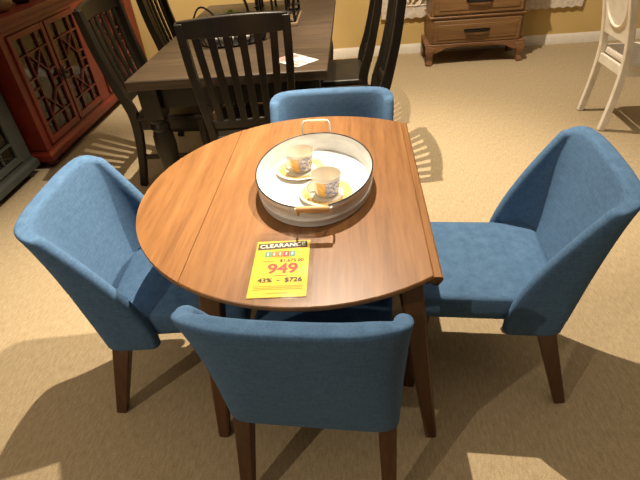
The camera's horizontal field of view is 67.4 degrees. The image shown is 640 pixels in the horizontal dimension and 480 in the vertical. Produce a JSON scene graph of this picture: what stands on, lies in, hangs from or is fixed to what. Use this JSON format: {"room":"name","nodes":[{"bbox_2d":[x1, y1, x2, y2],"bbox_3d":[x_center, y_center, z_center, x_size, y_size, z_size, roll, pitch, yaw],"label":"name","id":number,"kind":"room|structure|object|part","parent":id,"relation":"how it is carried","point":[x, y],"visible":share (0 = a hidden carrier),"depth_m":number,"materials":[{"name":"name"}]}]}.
{"room":"store","nodes":[
{"label":"store","id":0,"kind":"room"},
{"bbox_2d":[0,39,639,479],"bbox_3d":[0.663,0.150,2.305,8.000,0.100,7.400,-2,37,5],"label":"floor","id":1,"kind":"structure","parent":0,"point":[475,119],"depth_m":1.86,"materials":[{"name":"carpet"}]},
{"bbox_2d":[0,92,39,200],"bbox_3d":[-2.260,-0.875,2.380,0.424,1.900,1.242,-2,37,5],"label":"display cabinet","id":2,"kind":"object","parent":1,"relation":"on","point":[17,164],"visible":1,"depth_m":3.15,"materials":[{"name":"grey paint"}]},
{"bbox_3d":[-2.081,-1.050,2.551,0.022,1.650,0.482,-2,37,5],"label":"door","id":3,"kind":"part","parent":2,"relation":"part of","materials":[{"name":"grey paint"}]},
{"bbox_2d":[0,0,147,165],"bbox_3d":[-2.088,-1.533,4.022,0.484,0.975,2.152,-2,37,5],"label":"china cabinet","id":4,"kind":"object","parent":1,"relation":"on","point":[53,88],"visible":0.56,"depth_m":3.53,"materials":[{"name":"red paint"}]},
{"bbox_2d":[0,0,11,11],"bbox_3d":[-2.140,-1.611,3.103,0.250,0.250,0.250,-2,37,5],"label":"jar","id":5,"kind":"object","parent":4,"relation":"on","point":[5,5],"visible":1,"depth_m":3.12,"materials":[{"name":"beige ceramic"}]},
{"bbox_2d":[12,0,29,3],"bbox_3d":[-2.123,-1.763,3.364,0.170,0.180,0.170,-2,37,5],"label":"vase","id":6,"kind":"object","parent":4,"relation":"on","point":[14,1],"visible":0.93,"depth_m":3.37,"materials":[{"name":"ceramic"}]},
{"bbox_3d":[-1.927,-1.101,3.380,0.022,0.722,0.432,-2,37,5],"label":"door","id":7,"kind":"part","parent":4,"relation":"part of","materials":[{"name":"red paint"}]},
{"bbox_3d":[-1.891,-1.220,3.535,0.031,0.090,0.028,-2,37,5],"label":"knob","id":8,"kind":"part","parent":4,"relation":"part of","materials":[{"name":"metal"}]},
{"bbox_3d":[-1.889,-1.253,3.579,0.031,0.090,0.028,-2,37,5],"label":"knob","id":9,"kind":"part","parent":4,"relation":"part of","materials":[{"name":"metal"}]},
{"bbox_3d":[-1.906,-1.370,3.739,0.022,0.722,0.432,-2,37,5],"label":"door","id":10,"kind":"part","parent":4,"relation":"part of","materials":[{"name":"red paint"}]},
{"bbox_2d":[24,25,124,90],"bbox_3d":[-2.111,-1.543,4.016,0.380,0.018,2.040,-2,37,5],"label":"shelf","id":11,"kind":"object","parent":4,"relation":"attached to","point":[44,78],"depth_m":3.81,"materials":[{"name":"red wood"}]},
{"bbox_3d":[-1.879,-1.714,4.199,0.022,0.722,0.412,-2,37,5],"label":"door","id":12,"kind":"part","parent":4,"relation":"part of","materials":[{"name":"red paint"}]},
{"bbox_3d":[-1.858,-1.972,4.543,0.022,0.722,0.412,-2,37,5],"label":"door","id":13,"kind":"part","parent":4,"relation":"part of","materials":[{"name":"red paint"}]},
{"bbox_2d":[13,155,251,412],"bbox_3d":[-0.521,0.155,1.683,0.591,0.824,0.500,-4,37,2],"label":"dining chair","id":14,"kind":"object","parent":1,"relation":"on","point":[80,226],"visible":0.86,"depth_m":1.52,"materials":[{"name":"blue fabric"}]},
{"bbox_3d":[-0.682,0.032,1.590,0.295,0.492,0.500,-4,37,2],"label":"backrest","id":15,"kind":"part","parent":14,"relation":"part of","materials":[{"name":"blue fabric"}]},
{"bbox_3d":[-0.677,0.467,1.663,0.154,0.372,0.057,-4,37,2],"label":"leg","id":16,"kind":"part","parent":14,"relation":"part of","materials":[{"name":"brown wood"}]},
{"bbox_3d":[-0.457,0.141,1.674,0.460,0.093,0.416,-4,37,2],"label":"seat","id":17,"kind":"part","parent":14,"relation":"part of","materials":[{"name":"blue fabric"}]},
{"bbox_2d":[72,0,223,185],"bbox_3d":[-0.952,-0.917,2.961,0.596,1.084,0.500,-1,37,6],"label":"chair","id":18,"kind":"object","parent":1,"relation":"on","point":[190,118],"visible":0.67,"depth_m":2.84,"materials":[{"name":"black wood"}]},
{"bbox_3d":[-1.257,-1.313,2.695,0.059,0.088,0.476,-1,37,6],"label":"rail","id":19,"kind":"part","parent":18,"relation":"part of","materials":[{"name":"black wood"}]},
{"bbox_3d":[-1.163,-0.778,2.816,0.164,1.066,0.066,-1,37,6],"label":"post","id":20,"kind":"part","parent":18,"relation":"part of","materials":[{"name":"black wood"}]},
{"bbox_3d":[-1.128,-1.038,3.161,0.164,1.066,0.066,-1,37,6],"label":"post","id":21,"kind":"part","parent":18,"relation":"part of","materials":[{"name":"black wood"}]},
{"bbox_3d":[-1.131,-0.933,2.968,0.053,0.050,0.400,-1,37,6],"label":"rail","id":22,"kind":"part","parent":18,"relation":"part of","materials":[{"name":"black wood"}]},
{"bbox_3d":[-0.901,-0.695,2.870,0.390,0.060,0.020,-1,37,6],"label":"seat rail","id":23,"kind":"part","parent":18,"relation":"part of","materials":[{"name":"black wood"}]},
{"bbox_3d":[-0.866,-0.854,3.000,0.435,0.035,0.464,-1,37,6],"label":"seat","id":24,"kind":"part","parent":18,"relation":"part of","materials":[{"name":"black wood"}]},
{"bbox_3d":[-0.688,-0.548,2.961,0.042,0.445,0.042,-1,37,6],"label":"leg","id":25,"kind":"part","parent":18,"relation":"part of","materials":[{"name":"black wood"}]},
{"bbox_2d":[136,0,249,135],"bbox_3d":[-0.901,-1.379,3.576,0.596,1.084,0.500,-3,37,3],"label":"chair","id":26,"kind":"object","parent":1,"relation":"on","point":[148,11],"visible":0.3,"depth_m":3.43,"materials":[{"name":"black wood"}]},
{"bbox_3d":[-1.097,-1.232,3.418,0.164,1.066,0.066,-3,37,3],"label":"post","id":27,"kind":"part","parent":26,"relation":"part of","materials":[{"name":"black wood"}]},
{"bbox_3d":[-1.092,-1.491,3.766,0.164,1.066,0.066,-3,37,3],"label":"post","id":28,"kind":"part","parent":26,"relation":"part of","materials":[{"name":"black wood"}]},
{"bbox_2d":[124,0,335,169],"bbox_3d":[-0.406,-1.067,3.356,1.035,0.762,1.866,-2,37,5],"label":"table","id":29,"kind":"object","parent":1,"relation":"on","point":[162,83],"visible":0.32,"depth_m":2.57,"materials":[{"name":"brown wood"}]},
{"bbox_3d":[-0.863,-0.515,2.714,0.120,0.712,0.120,-2,37,5],"label":"leg","id":30,"kind":"part","parent":29,"relation":"part of","materials":[{"name":"black wood"}]},
{"bbox_2d":[193,6,266,47],"bbox_3d":[-0.541,-1.296,2.888,0.512,0.181,0.412,-2,37,5],"label":"wire basket","id":31,"kind":"object","parent":29,"relation":"on","point":[235,43],"visible":0.26,"depth_m":2.89,"materials":[{"name":"metal"}]},
{"bbox_3d":[-0.729,-1.406,2.968,0.160,0.070,0.024,-32,44,-31],"label":"handle","id":32,"kind":"part","parent":31,"relation":"part of","materials":[{"name":"metal"}]},
{"bbox_2d":[243,0,300,21],"bbox_3d":[-0.319,-1.740,3.078,0.359,0.582,0.383,-2,37,5],"label":"lantern","id":33,"kind":"object","parent":29,"relation":"on","point":[286,7],"visible":0.59,"depth_m":3.18,"materials":[{"name":"metal"}]},
{"bbox_3d":[-0.478,-1.580,3.000,0.054,0.433,0.019,-31,43,-30],"label":"post","id":34,"kind":"part","parent":33,"relation":"part of","materials":[{"name":"metal"}]},
{"bbox_3d":[-0.175,-1.590,2.974,0.019,0.433,0.054,-31,44,-31],"label":"post","id":35,"kind":"part","parent":33,"relation":"part of","materials":[{"name":"metal"}]},
{"bbox_3d":[-0.320,-1.686,3.119,0.314,0.446,0.344,-2,37,5],"label":"frame","id":36,"kind":"part","parent":33,"relation":"part of","materials":[{"name":"metal"}]},
{"bbox_2d":[290,11,301,25],"bbox_3d":[-0.301,-1.497,3.261,0.330,0.022,0.360,-2,37,5],"label":"display board","id":37,"kind":"object","parent":29,"relation":"on","point":[295,23],"visible":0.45,"depth_m":3.21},
{"bbox_2d":[279,53,318,66],"bbox_3d":[-0.128,-0.940,2.507,0.148,0.002,0.205,-31,44,-30],"label":"flyer","id":38,"kind":"object","parent":29,"relation":"on","point":[299,60],"visible":0.73,"depth_m":2.49,"materials":[{"name":"white paper"}]},
{"bbox_2d":[279,54,298,61],"bbox_3d":[-0.172,-0.966,2.547,0.125,0.001,0.065,-31,44,-30],"label":"print","id":39,"kind":"object","parent":38,"relation":"on","point":[282,59],"depth_m":2.54},
{"bbox_2d":[297,57,313,61],"bbox_3d":[-0.072,-0.938,2.496,0.050,0.001,0.090,-31,44,-30],"label":"print","id":40,"kind":"object","parent":38,"relation":"on","point":[300,59],"depth_m":2.50},
{"bbox_3d":[-0.027,-0.543,2.644,0.120,0.712,0.120,-2,37,5],"label":"leg","id":41,"kind":"part","parent":29,"relation":"part of","materials":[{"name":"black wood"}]},
{"bbox_3d":[0.055,-1.579,4.027,0.120,0.712,0.120,-2,37,5],"label":"leg","id":42,"kind":"part","parent":29,"relation":"part of","materials":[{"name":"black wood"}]},
{"bbox_2d":[173,11,294,141],"bbox_3d":[-0.352,-0.684,2.570,0.500,1.084,0.596,-5,36,0],"label":"chair","id":43,"kind":"object","parent":1,"relation":"on","point":[231,119],"visible":0.62,"depth_m":2.16,"materials":[{"name":"black wood"}]},
{"bbox_3d":[-0.556,-0.540,2.418,0.066,1.066,0.164,-6,36,0],"label":"post","id":44,"kind":"part","parent":43,"relation":"part of","materials":[{"name":"black wood"}]},
{"bbox_3d":[-0.375,-0.923,2.058,0.476,0.088,0.059,-5,36,0],"label":"rail","id":45,"kind":"part","parent":43,"relation":"part of","materials":[{"name":"black wood"}]},
{"bbox_3d":[-0.351,-0.667,2.682,0.464,0.035,0.435,-5,36,0],"label":"seat","id":46,"kind":"part","parent":43,"relation":"part of","materials":[{"name":"black wood"}]},
{"bbox_3d":[-0.344,-0.596,2.413,0.400,0.050,0.053,-6,36,0],"label":"rail","id":47,"kind":"part","parent":43,"relation":"part of","materials":[{"name":"black wood"}]},
{"bbox_3d":[-0.125,-0.582,2.418,0.066,1.066,0.164,-5,36,0],"label":"post","id":48,"kind":"part","parent":43,"relation":"part of","materials":[{"name":"black wood"}]},
{"bbox_2d":[136,116,443,437],"bbox_3d":[-0.075,0.133,1.711,0.900,0.752,1.067,-2,37,5],"label":"table","id":49,"kind":"object","parent":1,"relation":"on","point":[201,223],"visible":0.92,"depth_m":1.31,"materials":[{"name":"brown wood"}]},
{"bbox_3d":[-0.299,0.363,1.446,0.152,0.733,0.058,-8,37,-4],"label":"leg","id":50,"kind":"part","parent":49,"relation":"part of","materials":[{"name":"brown wood"}]},
{"bbox_2d":[246,240,309,298],"bbox_3d":[-0.097,0.058,1.171,0.161,0.011,0.248,-3,37,4],"label":"price sign","id":51,"kind":"object","parent":49,"relation":"on","point":[280,268],"visible":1,"depth_m":1.16,"materials":[{"name":"yellow paper"}]},
{"bbox_2d":[257,285,296,286],"bbox_3d":[-0.098,0.107,1.113,0.118,0.001,0.002,-3,37,4],"label":"print","id":52,"kind":"object","parent":51,"relation":"on","point":[282,285],"depth_m":1.11},
{"bbox_2d":[262,288,301,289],"bbox_3d":[-0.099,0.113,1.104,0.116,0.001,0.002,-3,37,4],"label":"print","id":53,"kind":"object","parent":51,"relation":"on","point":[287,288],"depth_m":1.10},
{"bbox_2d":[255,119,372,226],"bbox_3d":[-0.017,-0.208,1.435,0.352,0.112,0.512,-2,37,5],"label":"serving tray","id":54,"kind":"object","parent":49,"relation":"on","point":[279,196],"visible":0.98,"depth_m":1.48,"materials":[{"name":"white metal"}]},
{"bbox_2d":[276,156,326,179],"bbox_3d":[-0.060,-0.228,1.540,0.164,0.014,0.164,-2,37,5],"label":"saucer","id":55,"kind":"object","parent":54,"relation":"in","point":[281,171],"visible":0.56,"depth_m":1.53,"materials":[{"name":"ceramic"}]},
{"bbox_2d":[284,144,313,172],"bbox_3d":[-0.062,-0.253,1.521,0.090,0.066,0.090,1,37,9],"label":"teacup","id":56,"kind":"object","parent":55,"relation":"on","point":[299,157],"visible":1,"depth_m":1.50,"materials":[{"name":"white ceramic"}]},
{"bbox_3d":[-0.102,-0.234,1.498,0.026,0.045,0.007,-27,42,-27],"label":"handle","id":57,"kind":"part","parent":56,"relation":"part of","materials":[{"name":"white ceramic"}]},
{"bbox_3d":[-0.016,-0.074,1.245,0.100,0.041,0.036,-2,37,5],"label":"handle","id":58,"kind":"part","parent":54,"relation":"part of","materials":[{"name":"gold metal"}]},
{"bbox_3d":[-0.013,-0.370,1.619,0.100,0.068,0.018,-2,37,5],"label":"handle","id":59,"kind":"part","parent":54,"relation":"part of","materials":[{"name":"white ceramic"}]},
{"bbox_2d":[299,178,354,205],"bbox_3d":[0.020,-0.139,1.409,0.164,0.014,0.164,-2,37,5],"label":"saucer","id":60,"kind":"object","parent":54,"relation":"in","point":[346,188],"visible":0.58,"depth_m":1.40,"materials":[{"name":"ceramic"}]},
{"bbox_2d":[306,166,340,197],"bbox_3d":[0.018,-0.164,1.390,0.091,0.066,0.090,10,39,20],"label":"teacup","id":61,"kind":"object","parent":60,"relation":"on","point":[325,180],"visible":1,"depth_m":1.38,"materials":[{"name":"white ceramic"}]},
{"bbox_3d":[-0.028,-0.151,1.377,0.026,0.045,0.007,-17,38,-15],"label":"handle","id":62,"kind":"part","parent":61,"relation":"part of","materials":[{"name":"white ceramic"}]},
{"bbox_3d":[0.285,0.343,1.397,0.152,0.733,0.058,5,38,13],"label":"leg","id":63,"kind":"part","parent":49,"relation":"part of","materials":[{"name":"brown wood"}]},
{"bbox_2d":[171,297,413,479],"bbox_3d":[-0.005,0.334,1.375,0.500,0.824,0.591,1,37,9],"label":"dining chair","id":64,"kind":"object","parent":1,"relation":"on","point":[344,368],"visible":0.96,"depth_m":1.03,"materials":[{"name":"blue fabric"}]},
{"bbox_3d":[-0.209,0.617,1.401,0.057,0.372,0.154,1,37,9],"label":"leg","id":65,"kind":"part","parent":64,"relation":"part of","materials":[{"name":"brown wood"}]},
{"bbox_3d":[-0.037,0.290,1.160,0.500,0.492,0.295,1,37,9],"label":"backrest","id":66,"kind":"part","parent":64,"relation":"part of","materials":[{"name":"blue fabric"}]},
{"bbox_3d":[0.003,0.285,1.420,0.416,0.093,0.460,1,37,9],"label":"seat","id":67,"kind":"part","parent":64,"relation":"part of","materials":[{"name":"blue fabric"}]},
{"bbox_3d":[0.188,0.623,1.341,0.057,0.372,0.154,1,37,9],"label":"leg","id":68,"kind":"part","parent":64,"relation":"part of","materials":[{"name":"brown wood"}]},
{"bbox_2d":[270,86,393,122],"bbox_3d":[0.057,-0.123,1.981,0.500,0.824,0.591,-1,37,6],"label":"dining chair","id":69,"kind":"object","parent":1,"relation":"on","point":[361,101],"visible":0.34,"depth_m":1.95,"materials":[{"name":"blue fabric"}]},
{"bbox_2d":[321,0,382,86],"bbox_3d":[0.139,-1.207,3.209,0.596,1.084,0.500,-2,37,5],"label":"chair","id":70,"kind":"object","parent":1,"relation":"on","point":[355,71],"visible":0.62,"depth_m":3.08,"materials":[{"name":"black wood"}]},
{"bbox_3d":[0.065,-1.139,3.264,0.435,0.035,0.464,-2,37,5],"label":"seat","id":71,"kind":"part","parent":70,"relation":"part of","materials":[{"name":"black wood"}]},
{"bbox_3d":[0.345,-1.336,3.371,0.164,1.066,0.066,-2,37,5],"label":"post","id":72,"kind":"part","parent":70,"relation":"part of","materials":[{"name":"black wood"}]},
{"bbox_3d":[0.324,-1.076,3.024,0.164,1.066,0.066,-2,37,5],"label":"post","id":73,"kind":"part","parent":70,"relation":"part of","materials":[{"name":"black wood"}]},
{"bbox_2d":[321,0,406,89],"bbox_3d":[0.182,-0.872,2.754,0.596,1.084,0.500,-2,37,5],"label":"chair","id":74,"kind":"object","parent":1,"relation":"on","point":[384,69],"visible":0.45,"depth_m":2.53,"materials":[{"name":"black wood"}]},
{"bbox_3d":[0.108,-0.805,2.808,0.435,0.035,0.464,-2,37,5],"label":"seat","id":75,"kind":"part","parent":74,"relation":"part of","materials":[{"name":"black wood"}]},
{"bbox_3d":[0.358,-0.896,2.726,0.053,0.050,0.400,-2,37,5],"label":"rail","id":76,"kind":"part","parent":74,"relation":"part of","materials":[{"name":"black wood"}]},
{"bbox_3d":[0.388,-1.002,2.916,0.164,1.066,0.066,-2,37,5],"label":"post","id":77,"kind":"part","parent":74,"relation":"part of","materials":[{"name":"black wood"}]},
{"bbox_3d":[0.367,-0.742,2.569,0.164,1.066,0.066,-2,37,5],"label":"post","id":78,"kind":"part","parent":74,"relation":"part of","materials":[{"name":"black wood"}]},
{"bbox_2d":[421,0,526,65],"bbox_3d":[1.423,-2.327,4.350,0.910,1.325,0.442,-2,37,5],"label":"chest","id":79,"kind":"object","parent":1,"relation":"on","point":[449,23],"visible":1,"depth_m":4.39,"materials":[{"name":"brown wood"}]},
{"bbox_3d":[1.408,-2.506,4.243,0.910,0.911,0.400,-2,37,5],"label":"moulding","id":80,"kind":"part","parent":79,"relation":"part of","materials":[{"name":"brown wood"}]},
{"bbox_3d":[1.443,-1.935,4.429,0.790,0.200,0.020,-2,37,5],"label":"drawer","id":81,"kind":"part","parent":79,"relation":"part of","materials":[{"name":"brown wood"}]},
{"bbox_3d":[1.441,-1.921,4.398,0.235,0.025,0.034,-2,37,5],"label":"handle","id":82,"kind":"part","parent":79,"relation":"part of","materials":[{"name":"metal"}]},
{"bbox_3d":[1.442,-1.928,4.419,0.710,0.130,0.008,-2,37,5],"label":"panel","id":83,"kind":"part","parent":79,"relation":"part of","materials":[{"name":"brown wood"}]},
{"bbox_3d":[1.424,-2.135,4.280,0.790,0.200,0.020,-2,37,5],"label":"drawer","id":84,"kind":"part","parent":79,"relation":"part of","materials":[{"name":"brown wood"}]},
{"bbox_3d":[1.423,-2.128,4.270,0.710,0.130,0.008,-2,37,5],"label":"panel","id":85,"kind":"part","parent":79,"relation":"part of","materials":[{"name":"brown wood"}]},
{"bbox_3d":[1.421,-2.121,4.249,0.235,0.025,0.034,-2,37,5],"label":"handle","id":86,"kind":"part","parent":79,"relation":"part of","materials":[{"name":"metal"}]},
{"bbox_2d":[405,126,639,403],"bbox_3d":[0.585,0.096,1.619,0.591,0.824,0.500,1,37,8],"label":"dining chair","id":87,"kind":"object","parent":1,"relation":"on","point":[529,267],"visible":0.94,"depth_m":1.48,"materials":[{"name":"blue fabric"}]},
{"bbox_3d":[0.332,0.367,1.647,0.070,0.388,0.050,1,37,8],"label":"leg","id":88,"kind":"part","parent":87,"relation":"part of","materials":[{"name":"brown wood"}]},
{"bbox_3d":[0.520,0.086,1.622,0.460,0.093,0.416,1,37,8],"label":"seat","id":89,"kind":"part","parent":87,"relation":"part of","materials":[{"name":"blue fabric"}]},
{"bbox_3d":[0.751,0.399,1.569,0.154,0.372,0.057,1,37,8],"label":"leg","id":90,"kind":"part","parent":87,"relation":"part of","materials":[{"name":"brown wood"}]},
{"bbox_3d":[0.719,-0.035,1.499,0.295,0.492,0.500,1,37,8],"label":"backrest","id":91,"kind":"part","parent":87,"relation":"part of","materials":[{"name":"blue fabric"}]},
{"bbox_2d":[577,0,639,130],"bbox_3d":[2.078,-1.257,3.100,0.578,0.992,0.430,-2,37,5],"label":"chair","id":92,"kind":"object","parent":1,"relation":"on","point":[619,17],"visible":1,"depth_m":3.09,"materials":[{"name":"paint"}]},
{"bbox_3d":[1.873,-1.354,3.262,0.148,0.986,0.043,-2,37,5],"label":"post","id":93,"kind":"part","parent":92,"relation":"part of","materials":[{"name":"white paint"}]},
{"bbox_3d":[1.927,-1.165,3.178,0.022,0.060,0.360,-2,37,5],"label":"seat rail","id":94,"kind":"part","parent":92,"relation":"part of","materials":[{"name":"white paint"}]},
{"bbox_3d":[1.840,-1.463,2.960,0.118,0.420,0.340,-2,37,5],"label":"panel","id":95,"kind":"part","parent":92,"relation":"part of","materials":[{"name":"white paint"}]},
{"bbox_3d":[1.820,-1.486,2.944,0.102,0.359,0.320,-2,37,5],"label":"oval moulding","id":96,"kind":"part","parent":92,"relation":"part of","materials":[{"name":"white paint"}]},
{"bbox_3d":[1.856,-1.141,2.977,0.148,0.986,0.043,-2,37,5],"label":"post","id":97,"kind":"part","parent":92,"relation":"part of","materials":[{"name":"white paint"}]},
{"bbox_3d":[2.152,-1.215,3.127,0.430,0.056,0.430,-2,37,5],"label":"seat","id":98,"kind":"part","parent":92,"relation":"part of","materials":[{"name":"wood"}]},
{"bbox_3d":[2.123,-1.062,3.015,0.410,0.060,0.022,-1,37,6],"label":"seat rail","id":99,"kind":"part","parent":92,"relation":"part of","materials":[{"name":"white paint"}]},
{"bbox_2d":[131,0,639,60],"bbox_3d":[1.154,-3.109,4.188,7.220,2.800,0.100,-2,37,5],"label":"wall","id":100,"kind":"structure","parent":0,"point":[350,17],"depth_m":4.81,"materials":[{"name":"paint"}]},
{"bbox_2d":[381,0,583,19],"bbox_3d":[1.537,-2.651,4.418,1.946,1.057,0.036,-2,37,5],"label":"lace curtain","id":101,"kind":"object","parent":100,"relation":"attached to","point":[412,11],"visible":0.37,"depth_m":4.67,"materials":[{"name":"white fabric"}]},
{"bbox_2d":[333,28,639,58],"bbox_3d":[1.263,-1.993,4.946,7.106,0.095,0.014,-2,37,5],"label":"baseboard","id":102,"kind":"structure","parent":100,"relation":"attached to","point":[594,36],"depth_m":4.87,"materials":[{"name":"white wood"}]}
]}

